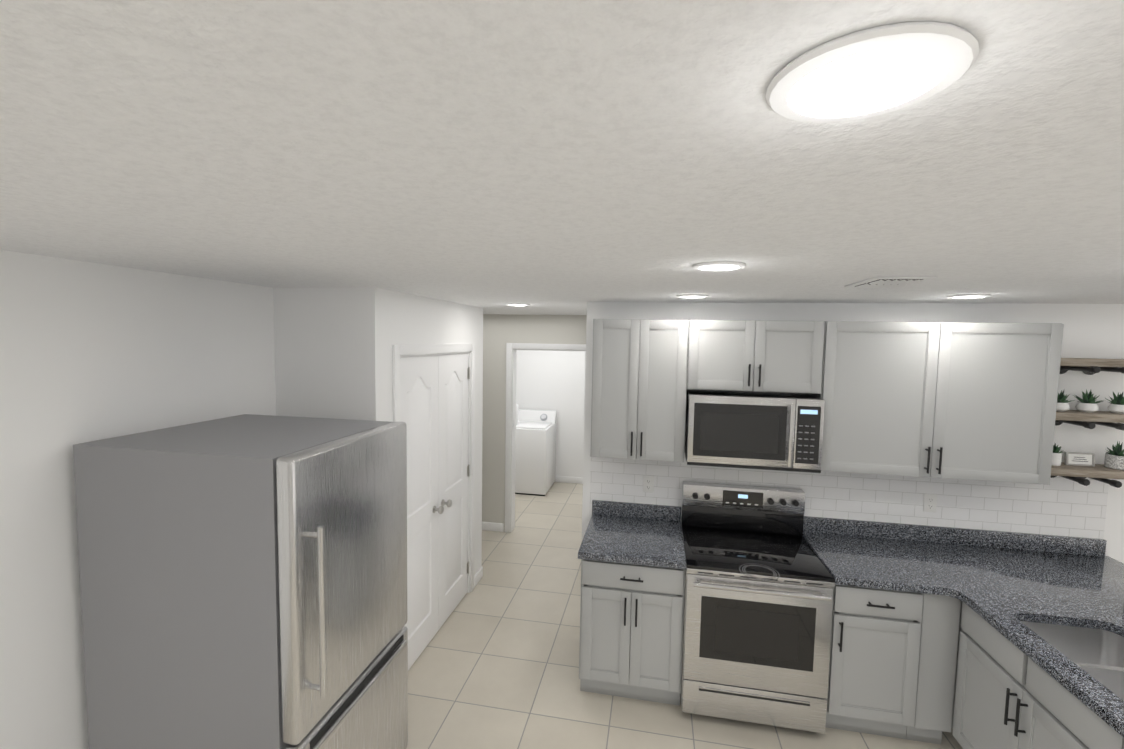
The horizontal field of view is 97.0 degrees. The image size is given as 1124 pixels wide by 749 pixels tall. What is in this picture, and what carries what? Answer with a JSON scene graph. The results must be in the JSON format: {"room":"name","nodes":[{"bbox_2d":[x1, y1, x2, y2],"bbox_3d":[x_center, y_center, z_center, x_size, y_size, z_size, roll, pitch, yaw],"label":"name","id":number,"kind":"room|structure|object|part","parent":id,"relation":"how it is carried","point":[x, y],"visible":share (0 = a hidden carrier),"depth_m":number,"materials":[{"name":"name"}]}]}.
{"room":"kitchen","nodes":[
{"label":"kitchen","id":0,"kind":"room"},
{"bbox_2d":[0,250,275,748],"bbox_3d":[-2.176,0.887,0.320,0.120,2.410,5.200,2,4,11],"label":"wall","id":1,"kind":"structure","parent":0,"point":[90,351],"depth_m":1.84,"materials":[{"name":"white paint"}]},
{"bbox_2d":[273,287,355,419],"bbox_3d":[-1.498,0.717,2.893,0.750,2.410,0.120,2,4,11],"label":"wall","id":2,"kind":"structure","parent":0,"point":[314,336],"depth_m":2.75,"materials":[{"name":"white paint"}]},
{"bbox_2d":[354,287,482,575],"bbox_3d":[-0.924,0.678,3.587,0.120,2.410,1.700,2,4,11],"label":"wall","id":3,"kind":"structure","parent":0,"point":[386,321],"depth_m":2.94,"materials":[{"name":"white paint"}]},
{"bbox_2d":[393,344,474,592],"bbox_3d":[-0.923,0.834,3.572,0.136,2.102,1.294,2,4,11],"label":"door frame","id":4,"kind":"structure","parent":3,"relation":"attached to","point":[399,351],"depth_m":4.07,"materials":[{"name":"white wood"}]},
{"bbox_2d":[400,355,469,669],"bbox_3d":[-0.870,0.869,3.564,0.104,2.016,1.158,2,4,11],"label":"pantry door","id":5,"kind":"structure","parent":3,"relation":"in","point":[419,396],"depth_m":3.31,"materials":[{"name":"white wood"}]},
{"bbox_3d":[-0.880,0.843,3.564,0.014,1.738,1.158,2,4,11],"label":"hinges on the door trim","id":6,"kind":"part","parent":5,"relation":"part of","materials":[{"name":"silver metal"}]},
{"bbox_2d":[438,353,468,629],"bbox_3d":[-0.817,0.850,3.844,0.104,2.016,0.568,2,4,11],"label":"pantry door","id":7,"kind":"structure","parent":3,"relation":"in","point":[452,479],"depth_m":3.81,"materials":[{"name":"white wood"}]},
{"bbox_2d":[474,567,482,577],"bbox_3d":[-1.627,1.751,4.664,1.863,0.095,0.017,2,4,11],"label":"baseboard","id":8,"kind":"structure","parent":3,"relation":"attached to","point":[479,574],"depth_m":4.41,"materials":[{"name":"white wood"}]},
{"bbox_2d":[482,314,586,531],"bbox_3d":[-0.969,0.536,5.596,2.980,2.410,0.140,2,4,11],"label":"wall","id":9,"kind":"structure","parent":0,"point":[500,331],"depth_m":5.44,"materials":[{"name":"white paint"}]},
{"bbox_2d":[482,522,503,531],"bbox_3d":[-1.500,1.681,5.695,1.730,0.095,0.013,2,4,11],"label":"baseboard","id":10,"kind":"structure","parent":9,"relation":"attached to","point":[491,526],"depth_m":5.55,"materials":[{"name":"white wood"}]},
{"bbox_2d":[505,343,585,532],"bbox_3d":[-0.145,0.716,5.443,0.939,2.102,0.156,2,4,11],"label":"door frame","id":11,"kind":"structure","parent":9,"relation":"attached to","point":[511,348],"depth_m":5.44,"materials":[{"name":"white wood"}]},
{"bbox_2d":[516,350,585,477],"bbox_3d":[-0.078,0.418,7.500,2.220,2.410,0.120,2,4,11],"label":"wall","id":12,"kind":"structure","parent":0,"point":[551,380],"depth_m":7.44,"materials":[{"name":"white paint"}]},
{"bbox_2d":[555,476,582,483],"bbox_3d":[-0.120,1.577,7.518,1.960,0.095,0.013,2,4,11],"label":"baseboard","id":13,"kind":"structure","parent":12,"relation":"attached to","point":[579,480],"depth_m":7.47,"materials":[{"name":"white wood"}]},
{"bbox_2d":[0,0,1123,314],"bbox_3d":[1.358,-0.443,2.058,9.000,0.120,10.500,2,4,11],"label":"ceiling","id":14,"kind":"structure","parent":0,"point":[550,156],"depth_m":0.70,"materials":[{"name":"white paint"}]},
{"bbox_2d":[506,303,528,305],"bbox_3d":[-0.332,-0.526,3.751,0.176,0.010,0.176,2,4,11],"label":"recessed light","id":15,"kind":"object","parent":14,"relation":"in","point":[515,304],"visible":1,"depth_m":3.69,"materials":[{"name":"white plastic"}]},
{"bbox_2d":[677,294,707,297],"bbox_3d":[0.737,-0.441,2.809,0.176,0.010,0.176,2,4,11],"label":"recessed light","id":16,"kind":"object","parent":14,"relation":"in","point":[692,296],"visible":0.98,"depth_m":2.77,"materials":[{"name":"white plastic"}]},
{"bbox_2d":[692,261,745,270],"bbox_3d":[0.532,-0.366,1.685,0.176,0.010,0.176,2,4,11],"label":"recessed light","id":17,"kind":"object","parent":14,"relation":"in","point":[718,266],"visible":1,"depth_m":1.66,"materials":[{"name":"white plastic"}]},
{"bbox_2d":[765,22,979,122],"bbox_3d":[0.294,-0.285,0.486,0.176,0.010,0.176,2,4,11],"label":"recessed light","id":18,"kind":"object","parent":14,"relation":"in","point":[873,72],"visible":0.98,"depth_m":0.46,"materials":[{"name":"white plastic"}]},
{"bbox_2d":[844,277,936,288],"bbox_3d":[1.334,-0.373,2.042,0.215,0.016,0.320,2,4,11],"label":"ceiling vent","id":19,"kind":"object","parent":14,"relation":"in","point":[885,282],"visible":1,"depth_m":1.97,"materials":[{"name":"white metal"}]},
{"bbox_2d":[947,294,990,297],"bbox_3d":[2.078,-0.399,2.542,0.176,0.010,0.176,2,4,11],"label":"recessed light","id":20,"kind":"object","parent":14,"relation":"in","point":[970,296],"visible":1,"depth_m":2.51,"materials":[{"name":"white plastic"}]},
{"bbox_2d":[406,482,962,748],"bbox_3d":[1.314,2.080,2.236,9.000,0.120,10.500,2,4,11],"label":"floor","id":21,"kind":"structure","parent":0,"point":[495,665],"depth_m":3.11,"materials":[{"name":"tile"}]},
{"bbox_2d":[73,414,407,748],"bbox_3d":[-1.238,1.108,2.143,0.962,1.745,0.775,2,4,11],"label":"refrigerator","id":22,"kind":"object","parent":21,"relation":"on","point":[243,581],"visible":1,"depth_m":1.78,"materials":[{"name":"grey metal"}]},
{"bbox_2d":[515,409,556,495],"bbox_3d":[-0.492,1.096,7.170,0.690,1.090,0.690,2,4,11],"label":"washer","id":23,"kind":"object","parent":21,"relation":"on","point":[535,468],"visible":0.6,"depth_m":6.84,"materials":[{"name":"white metal"}]},
{"bbox_2d":[579,559,684,705],"bbox_3d":[0.449,1.498,3.158,0.594,0.883,0.658,2,4,11],"label":"base cabinet","id":24,"kind":"object","parent":21,"relation":"on","point":[631,628],"visible":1,"depth_m":2.87,"materials":[{"name":"grey paint"}]},
{"bbox_2d":[578,500,685,568],"bbox_3d":[0.453,0.985,3.136,0.610,0.140,0.658,2,4,11],"label":"countertop","id":25,"kind":"structure","parent":24,"relation":"on","point":[636,533],"depth_m":3.13,"materials":[{"name":"stone"}]},
{"bbox_2d":[680,481,834,732],"bbox_3d":[1.111,1.360,2.979,0.758,1.205,0.763,2,4,11],"label":"range","id":26,"kind":"object","parent":21,"relation":"on","point":[758,595],"visible":1,"depth_m":2.74,"materials":[{"name":"silver metal"}]},
{"bbox_2d":[826,584,923,738],"bbox_3d":[1.709,1.536,2.921,0.440,0.883,0.658,2,4,11],"label":"base cabinet","id":27,"kind":"object","parent":21,"relation":"on","point":[874,658],"visible":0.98,"depth_m":2.64,"materials":[{"name":"grey paint"}]},
{"bbox_2d":[906,593,960,744],"bbox_3d":[1.969,1.560,2.645,0.171,0.883,0.095,2,4,11],"label":"cabinet filler","id":28,"kind":"object","parent":21,"relation":"on","point":[937,663],"visible":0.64,"depth_m":2.60,"materials":[{"name":"grey paint"}]},
{"bbox_2d":[951,601,962,728],"bbox_3d":[2.240,1.614,1.939,0.620,0.883,2.375,2,4,11],"label":"panel","id":29,"kind":"object","parent":21,"relation":"on","point":[960,629],"depth_m":2.61,"materials":[{"name":"grey paint"}]},
{"bbox_2d":[952,602,1123,748],"bbox_3d":[2.223,1.606,2.059,0.658,0.883,0.905,2,4,11],"label":"base cabinet","id":30,"kind":"object","parent":21,"relation":"on","point":[1009,694],"visible":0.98,"depth_m":2.16,"materials":[{"name":"grey paint"}]},
{"bbox_2d":[803,516,1123,737],"bbox_3d":[2.177,1.100,1.916,1.706,0.140,2.422,2,4,11],"label":"countertop","id":31,"kind":"structure","parent":30,"relation":"on","point":[1004,584],"depth_m":2.68,"materials":[{"name":"stone"}]},
{"bbox_2d":[1021,621,1123,700],"bbox_3d":[2.214,1.281,1.965,0.480,0.224,0.710,2,4,11],"label":"undermount sink","id":32,"kind":"object","parent":31,"relation":"in","point":[1097,654],"visible":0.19,"depth_m":2.25,"materials":[{"name":"silver metal"}]},
{"bbox_2d":[582,302,1123,562],"bbox_3d":[3.033,0.785,3.046,5.840,2.410,0.140,2,4,11],"label":"wall","id":33,"kind":"structure","parent":0,"point":[1093,330],"depth_m":2.96,"materials":[{"name":"white paint"}]},
{"bbox_2d":[590,319,688,461],"bbox_3d":[0.499,0.089,3.223,0.583,0.879,0.363,2,4,11],"label":"upper cabinet","id":34,"kind":"object","parent":33,"relation":"attached to","point":[639,383],"visible":1,"depth_m":3.08,"materials":[{"name":"grey paint"}]},
{"bbox_2d":[686,320,824,393],"bbox_3d":[1.166,-0.118,3.082,0.762,0.423,0.363,2,4,11],"label":"upper cabinet","id":35,"kind":"object","parent":33,"relation":"attached to","point":[758,356],"visible":1,"depth_m":2.94,"materials":[{"name":"grey paint"}]},
{"bbox_2d":[684,389,824,472],"bbox_3d":[1.156,0.332,3.081,0.747,0.423,0.415,2,4,11],"label":"microwave","id":36,"kind":"object","parent":35,"relation":"attached to","point":[781,431],"visible":0.96,"depth_m":2.91,"materials":[{"name":"silver metal"}]},
{"bbox_2d":[589,454,1108,538],"bbox_3d":[1.711,0.564,3.208,3.070,0.931,0.006,2,4,11],"label":"tile backsplash","id":37,"kind":"structure","parent":33,"relation":"attached to","point":[1059,506],"depth_m":3.14,"materials":[{"name":"white tile"}]},
{"bbox_2d":[643,476,653,492],"bbox_3d":[0.596,0.756,3.425,0.072,0.116,0.009,2,4,11],"label":"electrical outlet","id":38,"kind":"object","parent":37,"relation":"attached to","point":[648,483],"visible":1,"depth_m":3.42,"materials":[{"name":"white plastic"}]},
{"bbox_2d":[923,494,936,512],"bbox_3d":[2.300,0.803,3.104,0.072,0.116,0.009,2,4,11],"label":"electrical outlet","id":39,"kind":"object","parent":37,"relation":"attached to","point":[930,502],"visible":1,"depth_m":3.10,"materials":[{"name":"white plastic"}]},
{"bbox_2d":[806,321,1063,484],"bbox_3d":[2.115,0.139,2.919,1.175,0.879,0.363,2,4,11],"label":"upper cabinet","id":40,"kind":"object","parent":33,"relation":"attached to","point":[964,400],"visible":0.98,"depth_m":2.77,"materials":[{"name":"grey paint"}]},
{"bbox_2d":[1050,462,1123,487],"bbox_3d":[2.980,0.580,2.840,0.560,0.097,0.254,2,4,11],"label":"shelf","id":41,"kind":"object","parent":33,"relation":"attached to","point":[1097,472],"visible":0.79,"depth_m":2.79,"materials":[{"name":"brown wood"}]},
{"bbox_2d":[1052,443,1062,465],"bbox_3d":[2.858,0.460,2.884,0.088,0.131,0.090,2,4,11],"label":"succulent","id":42,"kind":"object","parent":41,"relation":"on","point":[1056,457],"visible":0.62,"depth_m":2.86,"materials":[{"name":"white ceramic"}]},
{"bbox_2d":[1064,452,1094,466],"bbox_3d":[2.998,0.490,2.879,0.140,0.076,0.024,2,4,11],"label":"frame","id":43,"kind":"object","parent":41,"relation":"on","point":[1078,459],"visible":1,"depth_m":2.88,"materials":[{"name":"grey"}]},
{"bbox_2d":[1104,441,1123,469],"bbox_3d":[3.166,0.458,2.827,0.112,0.154,0.114,2,4,11],"label":"succulent","id":44,"kind":"object","parent":41,"relation":"on","point":[1114,458],"visible":1,"depth_m":2.81,"materials":[{"name":"white ceramic"}]},
{"bbox_2d":[1055,410,1123,429],"bbox_3d":[2.986,0.265,2.817,0.560,0.097,0.254,2,4,11],"label":"shelf","id":45,"kind":"object","parent":33,"relation":"attached to","point":[1089,420],"visible":0.77,"depth_m":2.77,"materials":[{"name":"brown wood"}]},
{"bbox_2d":[1056,390,1074,411],"bbox_3d":[2.865,0.146,2.862,0.114,0.128,0.114,2,4,11],"label":"succulent","id":46,"kind":"object","parent":45,"relation":"on","point":[1062,404],"visible":0.6,"depth_m":2.83,"materials":[{"name":"white ceramic"}]},
{"bbox_2d":[1074,390,1102,412],"bbox_3d":[3.000,0.148,2.835,0.140,0.132,0.121,2,4,11],"label":"succulent","id":47,"kind":"object","parent":45,"relation":"on","point":[1087,403],"visible":1,"depth_m":2.82,"materials":[{"name":"white ceramic"}]},
{"bbox_2d":[1105,392,1123,413],"bbox_3d":[3.154,0.156,2.806,0.123,0.126,0.132,2,4,11],"label":"succulent","id":48,"kind":"object","parent":45,"relation":"on","point":[1116,405],"visible":1,"depth_m":2.80,"materials":[{"name":"white ceramic"}]},
{"bbox_2d":[1060,358,1123,374],"bbox_3d":[2.991,-0.040,2.796,0.560,0.097,0.254,2,4,11],"label":"shelf","id":49,"kind":"object","parent":33,"relation":"attached to","point":[1089,366],"visible":0.81,"depth_m":2.75,"materials":[{"name":"brown wood"}]}
]}

